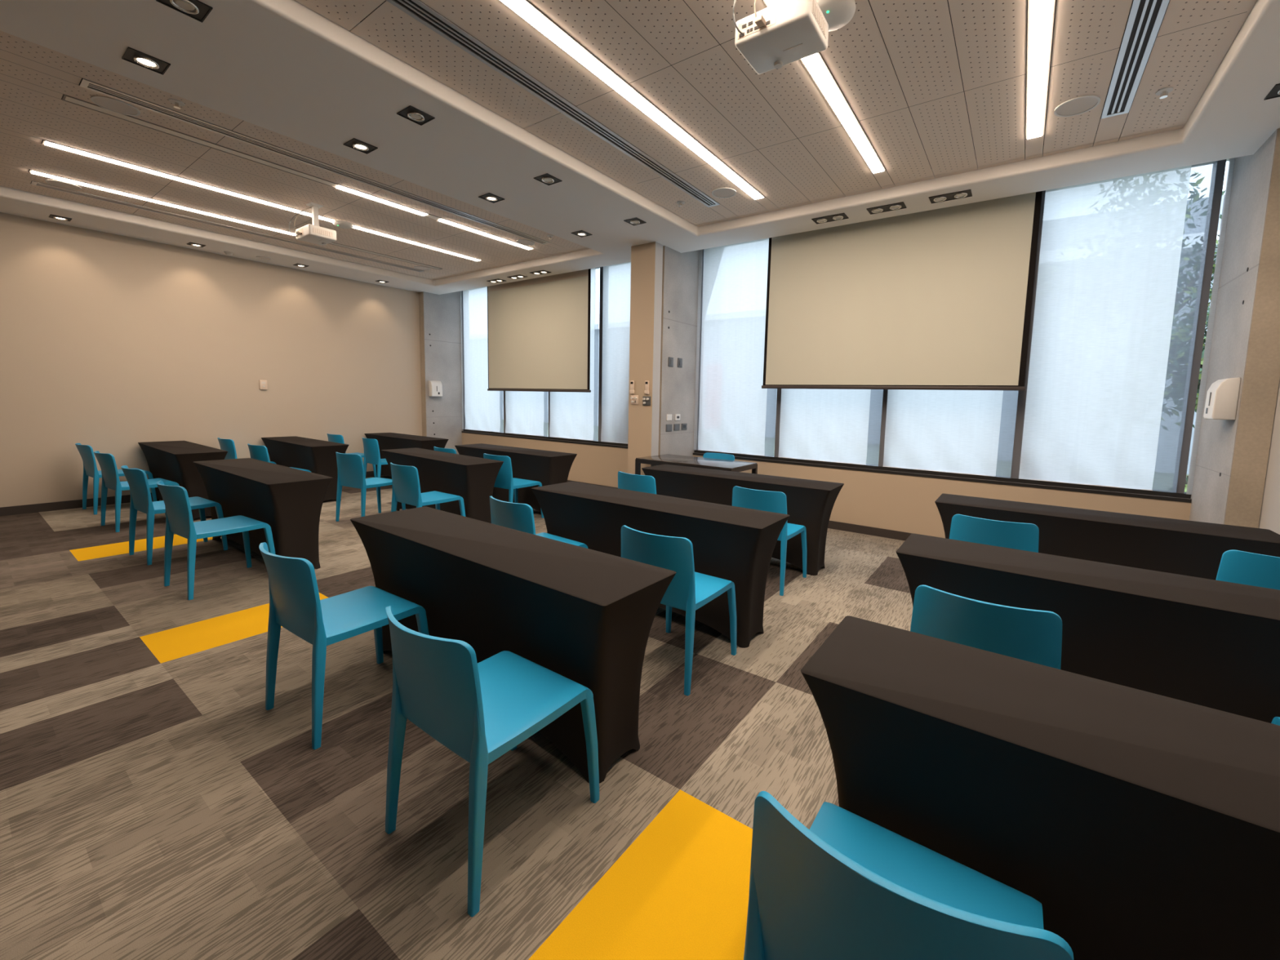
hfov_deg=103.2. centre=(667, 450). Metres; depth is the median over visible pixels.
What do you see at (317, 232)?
grille
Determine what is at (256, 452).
chair
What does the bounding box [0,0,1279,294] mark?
ceiling
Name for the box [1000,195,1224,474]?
building
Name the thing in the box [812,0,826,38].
grille
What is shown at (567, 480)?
baseboard
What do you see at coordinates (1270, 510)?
wall
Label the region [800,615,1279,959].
banquet table
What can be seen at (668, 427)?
wall plate
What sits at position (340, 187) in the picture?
diffuser
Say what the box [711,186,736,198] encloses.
ceiling speaker
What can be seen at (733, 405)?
blind
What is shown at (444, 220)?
diffuser
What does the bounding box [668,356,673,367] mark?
light switch
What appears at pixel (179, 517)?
chair
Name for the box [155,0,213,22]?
recessed light
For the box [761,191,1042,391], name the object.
projection screen
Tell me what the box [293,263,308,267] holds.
recessed light
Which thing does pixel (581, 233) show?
recessed light
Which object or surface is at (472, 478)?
banquet table
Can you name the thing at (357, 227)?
strip light
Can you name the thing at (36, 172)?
diffuser
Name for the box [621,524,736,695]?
chair
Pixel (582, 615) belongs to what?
banquet table
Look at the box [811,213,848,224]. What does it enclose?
recessed light
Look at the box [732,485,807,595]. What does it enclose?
chair
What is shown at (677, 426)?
wall plate
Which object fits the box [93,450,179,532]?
chair
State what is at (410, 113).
recessed light
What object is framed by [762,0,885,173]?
strip light
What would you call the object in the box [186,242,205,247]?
recessed light
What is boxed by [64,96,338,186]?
diffuser
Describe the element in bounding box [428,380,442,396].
soap dispenser
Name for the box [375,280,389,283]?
recessed light
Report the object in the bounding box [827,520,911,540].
baseboard
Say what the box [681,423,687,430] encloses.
wall plate
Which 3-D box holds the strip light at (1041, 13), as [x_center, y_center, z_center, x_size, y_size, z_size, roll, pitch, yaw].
[1.473,-2.102,1.966,0.106,0.069,3.941,5,7,34]
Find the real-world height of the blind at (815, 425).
2.675 m
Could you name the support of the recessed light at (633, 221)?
in the ceiling
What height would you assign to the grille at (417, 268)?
0.005 m
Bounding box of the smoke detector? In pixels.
[223,251,233,256]
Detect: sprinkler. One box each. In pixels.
[168,98,184,109]
[676,200,684,206]
[1155,86,1173,98]
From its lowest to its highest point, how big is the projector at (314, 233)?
0.362 m
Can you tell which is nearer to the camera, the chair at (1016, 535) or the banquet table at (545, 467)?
the chair at (1016, 535)
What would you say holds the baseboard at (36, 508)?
attached to the wall at (110, 343)
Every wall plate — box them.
[666,413,671,420]
[666,424,671,431]
[673,423,679,430]
[675,413,679,420]
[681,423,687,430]
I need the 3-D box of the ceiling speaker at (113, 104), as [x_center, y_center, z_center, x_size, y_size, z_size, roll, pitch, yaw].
[-3.759,-2.346,3.455,0.230,0.008,0.230,5,7,34]
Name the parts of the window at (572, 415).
frame, sill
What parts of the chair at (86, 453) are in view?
leg, backrest, leg, seat, leg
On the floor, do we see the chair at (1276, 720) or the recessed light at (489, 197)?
the chair at (1276, 720)
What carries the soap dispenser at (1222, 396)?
attached to the wall pier at (1232, 461)
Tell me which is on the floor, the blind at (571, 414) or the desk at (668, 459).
the desk at (668, 459)
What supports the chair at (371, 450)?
on the floor
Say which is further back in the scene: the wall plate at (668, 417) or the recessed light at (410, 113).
the wall plate at (668, 417)
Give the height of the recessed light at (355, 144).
0.014 m
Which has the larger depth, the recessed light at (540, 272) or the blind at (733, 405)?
the recessed light at (540, 272)
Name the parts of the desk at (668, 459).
leg, rail, leg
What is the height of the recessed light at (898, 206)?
0.014 m
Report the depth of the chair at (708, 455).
6.36 m
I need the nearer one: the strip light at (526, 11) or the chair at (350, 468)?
the strip light at (526, 11)
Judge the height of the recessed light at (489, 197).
0.014 m
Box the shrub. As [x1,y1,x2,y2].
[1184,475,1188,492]
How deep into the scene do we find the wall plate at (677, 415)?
6.47 m
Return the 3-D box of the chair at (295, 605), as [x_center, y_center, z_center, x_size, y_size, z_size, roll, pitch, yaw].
[-1.486,0.787,2.330,0.480,0.780,0.567,5,7,33]
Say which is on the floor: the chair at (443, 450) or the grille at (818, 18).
the chair at (443, 450)
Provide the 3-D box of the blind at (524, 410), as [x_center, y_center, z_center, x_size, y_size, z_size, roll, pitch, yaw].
[-2.475,-1.604,8.742,1.010,2.675,0.031,5,7,34]
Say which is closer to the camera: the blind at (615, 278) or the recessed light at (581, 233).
the recessed light at (581, 233)
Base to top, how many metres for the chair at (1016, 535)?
0.780 m
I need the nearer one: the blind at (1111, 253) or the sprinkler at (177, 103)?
the sprinkler at (177, 103)
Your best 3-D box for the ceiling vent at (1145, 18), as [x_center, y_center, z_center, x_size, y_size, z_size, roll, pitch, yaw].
[1.810,-2.046,1.720,0.136,0.013,3.836,5,7,34]
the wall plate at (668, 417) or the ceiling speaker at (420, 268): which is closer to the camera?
the wall plate at (668, 417)
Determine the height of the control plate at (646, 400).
0.110 m
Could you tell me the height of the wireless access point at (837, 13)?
0.050 m
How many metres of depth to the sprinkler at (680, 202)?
4.91 m
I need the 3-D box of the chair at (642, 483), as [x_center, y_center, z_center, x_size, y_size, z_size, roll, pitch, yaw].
[-0.156,0.581,4.702,0.480,0.780,0.567,6,7,38]
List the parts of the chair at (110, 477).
leg, backrest, leg, seat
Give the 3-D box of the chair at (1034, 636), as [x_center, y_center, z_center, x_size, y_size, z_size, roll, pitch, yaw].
[1.226,0.886,1.984,0.480,0.780,0.567,5,7,35]
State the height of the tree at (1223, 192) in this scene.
6.011 m
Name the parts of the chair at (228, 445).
backrest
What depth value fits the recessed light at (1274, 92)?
2.86 m
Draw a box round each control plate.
[630,395,638,404]
[642,395,650,405]
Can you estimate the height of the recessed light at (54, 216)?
0.014 m
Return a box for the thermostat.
[258,379,267,389]
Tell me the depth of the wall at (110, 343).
6.52 m
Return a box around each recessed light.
[48,214,71,221]
[121,46,170,75]
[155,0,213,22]
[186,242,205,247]
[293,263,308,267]
[343,137,377,154]
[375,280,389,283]
[396,105,435,125]
[478,192,504,203]
[486,278,505,283]
[506,274,527,279]
[529,270,551,275]
[533,173,562,185]
[570,230,592,237]
[623,217,646,225]
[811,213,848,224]
[866,201,906,214]
[928,189,972,203]
[1263,83,1279,100]
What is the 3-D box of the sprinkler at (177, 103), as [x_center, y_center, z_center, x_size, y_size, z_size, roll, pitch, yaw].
[-3.289,-2.315,3.398,0.080,0.036,0.080,5,7,34]
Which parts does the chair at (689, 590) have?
backrest, leg, leg, seat, leg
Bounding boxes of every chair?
[75,443,156,515]
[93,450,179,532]
[120,465,227,564]
[155,480,275,599]
[217,437,276,464]
[247,443,311,472]
[258,542,429,749]
[327,433,377,477]
[335,452,405,521]
[362,437,387,478]
[385,605,599,916]
[390,462,465,516]
[433,446,456,453]
[483,453,543,518]
[489,496,587,548]
[617,471,656,493]
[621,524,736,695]
[702,452,734,460]
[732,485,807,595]
[743,791,1073,959]
[910,584,1062,669]
[949,514,1039,552]
[1215,549,1279,590]
[1271,716,1279,725]
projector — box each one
[288,202,336,245]
[732,0,828,74]
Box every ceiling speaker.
[45,179,81,190]
[90,95,140,115]
[413,266,430,270]
[515,239,534,245]
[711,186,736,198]
[1053,94,1100,116]
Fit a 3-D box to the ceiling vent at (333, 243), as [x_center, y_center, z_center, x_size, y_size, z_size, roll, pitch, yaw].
[-3.845,-2.741,7.088,0.239,0.069,1.516,5,7,34]
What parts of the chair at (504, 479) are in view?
backrest, leg, leg, seat, leg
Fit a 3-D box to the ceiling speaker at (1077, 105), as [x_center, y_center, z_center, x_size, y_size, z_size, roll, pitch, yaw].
[2.585,-2.169,3.197,0.230,0.008,0.230,5,7,34]
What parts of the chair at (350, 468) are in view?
leg, backrest, leg, seat, leg, leg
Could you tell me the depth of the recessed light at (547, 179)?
4.23 m
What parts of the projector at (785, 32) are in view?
port panel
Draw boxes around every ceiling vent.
[31,180,423,271]
[79,78,550,244]
[328,242,442,269]
[386,0,719,207]
[1101,0,1169,118]
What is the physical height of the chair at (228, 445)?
0.780 m
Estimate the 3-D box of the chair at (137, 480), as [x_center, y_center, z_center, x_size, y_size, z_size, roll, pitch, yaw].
[-4.291,0.513,4.398,0.480,0.780,0.567,5,7,31]
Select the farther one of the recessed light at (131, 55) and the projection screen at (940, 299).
the projection screen at (940, 299)
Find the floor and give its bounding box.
[0,475,912,959]
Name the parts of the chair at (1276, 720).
leg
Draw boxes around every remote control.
[629,380,634,394]
[644,380,648,394]
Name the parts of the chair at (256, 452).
backrest, seat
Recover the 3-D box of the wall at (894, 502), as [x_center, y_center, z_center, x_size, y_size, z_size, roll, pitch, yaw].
[0.205,0.387,7.129,10.420,0.700,0.220,5,7,34]
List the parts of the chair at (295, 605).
leg, backrest, leg, seat, leg, leg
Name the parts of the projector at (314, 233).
port panel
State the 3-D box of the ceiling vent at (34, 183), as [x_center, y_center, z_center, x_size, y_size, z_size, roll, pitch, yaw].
[-4.936,-2.672,6.376,0.126,0.013,3.836,5,7,34]
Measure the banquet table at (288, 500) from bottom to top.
0.750 m
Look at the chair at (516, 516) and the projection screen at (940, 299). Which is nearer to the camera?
the chair at (516, 516)
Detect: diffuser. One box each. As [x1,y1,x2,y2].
[31,170,295,235]
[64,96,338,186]
[329,242,439,269]
[336,185,427,216]
[424,214,441,220]
[438,218,533,249]
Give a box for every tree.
[1161,264,1215,427]
[1208,191,1224,301]
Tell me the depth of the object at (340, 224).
5.66 m
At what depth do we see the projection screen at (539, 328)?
7.98 m
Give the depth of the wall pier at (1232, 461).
3.43 m
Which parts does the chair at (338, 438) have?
backrest, seat, leg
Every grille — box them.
[312,227,333,237]
[415,266,429,270]
[517,240,533,244]
[713,188,734,197]
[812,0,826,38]
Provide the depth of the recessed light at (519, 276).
7.72 m
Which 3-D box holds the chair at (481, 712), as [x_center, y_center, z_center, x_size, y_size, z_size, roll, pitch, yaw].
[-0.592,0.872,1.693,0.480,0.780,0.567,5,7,34]
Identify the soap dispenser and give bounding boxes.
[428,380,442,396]
[1203,377,1240,420]
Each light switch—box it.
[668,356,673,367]
[677,357,682,367]
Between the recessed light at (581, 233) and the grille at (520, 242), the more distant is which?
the grille at (520, 242)
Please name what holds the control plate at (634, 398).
attached to the wall at (646, 259)
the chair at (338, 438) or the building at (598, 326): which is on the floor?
the chair at (338, 438)
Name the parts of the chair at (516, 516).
backrest, seat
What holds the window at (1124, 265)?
in the wall at (894, 502)
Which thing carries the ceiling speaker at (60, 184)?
attached to the ceiling
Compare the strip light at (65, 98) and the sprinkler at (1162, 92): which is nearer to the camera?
the sprinkler at (1162, 92)
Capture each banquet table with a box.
[137,440,227,519]
[193,457,333,568]
[261,435,348,501]
[350,506,676,783]
[364,432,448,477]
[381,448,503,523]
[454,443,577,512]
[531,481,790,648]
[641,464,844,575]
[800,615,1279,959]
[895,533,1279,723]
[934,493,1279,579]
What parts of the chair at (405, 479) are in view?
leg, backrest, leg, seat, leg, leg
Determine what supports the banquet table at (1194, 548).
on the floor
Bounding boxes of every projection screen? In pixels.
[487,268,591,392]
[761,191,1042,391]
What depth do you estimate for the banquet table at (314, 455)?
6.63 m
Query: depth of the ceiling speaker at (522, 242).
6.30 m
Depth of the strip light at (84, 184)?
5.17 m
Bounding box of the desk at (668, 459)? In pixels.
[635,453,757,475]
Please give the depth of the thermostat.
7.33 m
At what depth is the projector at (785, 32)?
2.18 m
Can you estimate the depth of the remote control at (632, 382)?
6.16 m
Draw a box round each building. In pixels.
[502,326,883,444]
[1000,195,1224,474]
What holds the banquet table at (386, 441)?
on the floor
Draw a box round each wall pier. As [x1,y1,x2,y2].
[418,271,463,454]
[658,245,702,456]
[1189,128,1279,528]
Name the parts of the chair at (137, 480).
leg, backrest, leg, seat, leg, leg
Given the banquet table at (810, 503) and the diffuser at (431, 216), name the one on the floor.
the banquet table at (810, 503)
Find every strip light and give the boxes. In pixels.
[28,168,295,235]
[41,139,311,216]
[61,93,533,249]
[352,224,481,261]
[498,0,764,199]
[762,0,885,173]
[1025,0,1055,139]
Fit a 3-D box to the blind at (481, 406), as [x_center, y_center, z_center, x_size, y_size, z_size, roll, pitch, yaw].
[-3.461,-1.695,9.423,1.072,2.675,0.030,5,7,34]
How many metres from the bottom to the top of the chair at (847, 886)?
0.780 m
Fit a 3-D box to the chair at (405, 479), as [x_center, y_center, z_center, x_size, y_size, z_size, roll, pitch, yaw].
[-2.353,0.505,4.939,0.480,0.780,0.567,5,7,34]
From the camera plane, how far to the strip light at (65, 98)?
4.26 m
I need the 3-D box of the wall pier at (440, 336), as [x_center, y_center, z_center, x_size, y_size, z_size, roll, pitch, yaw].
[-4.196,-1.494,9.563,0.151,3.750,0.867,5,7,34]
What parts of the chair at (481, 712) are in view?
leg, backrest, leg, seat, leg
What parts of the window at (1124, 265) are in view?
frame, sill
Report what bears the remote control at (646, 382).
attached to the wall at (646, 259)
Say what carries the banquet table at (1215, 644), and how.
on the floor
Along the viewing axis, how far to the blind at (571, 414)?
8.09 m
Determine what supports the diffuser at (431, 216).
attached to the strip light at (65, 98)
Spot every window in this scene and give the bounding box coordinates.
[460,262,631,448]
[693,157,1235,502]
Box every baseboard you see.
[0,471,383,515]
[567,480,617,488]
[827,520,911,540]
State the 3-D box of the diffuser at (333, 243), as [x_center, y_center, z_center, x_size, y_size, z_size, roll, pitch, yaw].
[-4.016,-2.725,6.995,0.084,0.032,1.870,5,7,34]
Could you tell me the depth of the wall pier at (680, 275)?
6.40 m
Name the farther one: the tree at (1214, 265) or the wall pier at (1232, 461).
the tree at (1214, 265)
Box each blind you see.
[462,286,500,431]
[505,391,543,435]
[549,267,595,439]
[600,262,631,443]
[697,238,768,455]
[777,388,871,465]
[883,389,1003,476]
[1018,164,1191,489]
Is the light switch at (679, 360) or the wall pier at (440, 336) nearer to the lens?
the light switch at (679, 360)
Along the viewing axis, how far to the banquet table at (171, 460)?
5.59 m
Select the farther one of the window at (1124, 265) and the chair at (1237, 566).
the window at (1124, 265)
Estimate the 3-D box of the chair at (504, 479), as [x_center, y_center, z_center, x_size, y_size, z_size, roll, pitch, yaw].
[-1.809,0.423,5.891,0.480,0.780,0.567,5,7,32]
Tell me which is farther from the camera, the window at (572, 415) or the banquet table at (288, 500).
the window at (572, 415)
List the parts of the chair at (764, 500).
backrest, leg, seat, leg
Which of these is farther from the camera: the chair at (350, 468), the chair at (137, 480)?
the chair at (350, 468)
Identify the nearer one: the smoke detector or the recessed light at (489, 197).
the recessed light at (489, 197)
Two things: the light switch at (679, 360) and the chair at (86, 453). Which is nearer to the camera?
the chair at (86, 453)
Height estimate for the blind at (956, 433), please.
2.675 m
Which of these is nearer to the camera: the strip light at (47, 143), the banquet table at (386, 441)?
the strip light at (47, 143)
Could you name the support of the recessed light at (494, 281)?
in the ceiling
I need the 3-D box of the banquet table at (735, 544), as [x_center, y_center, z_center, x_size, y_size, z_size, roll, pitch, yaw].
[-0.144,0.716,3.509,1.876,0.750,0.435,5,7,34]
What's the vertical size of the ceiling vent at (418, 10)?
0.013 m
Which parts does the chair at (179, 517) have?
leg, backrest, leg, seat, leg, leg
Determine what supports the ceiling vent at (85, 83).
in the ceiling
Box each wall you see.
[0,177,422,507]
[462,432,1191,537]
[627,241,662,475]
[1258,382,1279,534]
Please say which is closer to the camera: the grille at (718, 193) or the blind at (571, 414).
the grille at (718, 193)
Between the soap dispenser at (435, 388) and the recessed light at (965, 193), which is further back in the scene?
the soap dispenser at (435, 388)
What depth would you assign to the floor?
1.88 m
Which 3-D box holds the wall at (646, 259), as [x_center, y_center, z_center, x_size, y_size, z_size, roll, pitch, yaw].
[-0.269,-0.809,6.183,0.360,3.247,0.180,5,7,34]
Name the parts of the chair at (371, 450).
leg, backrest, leg, seat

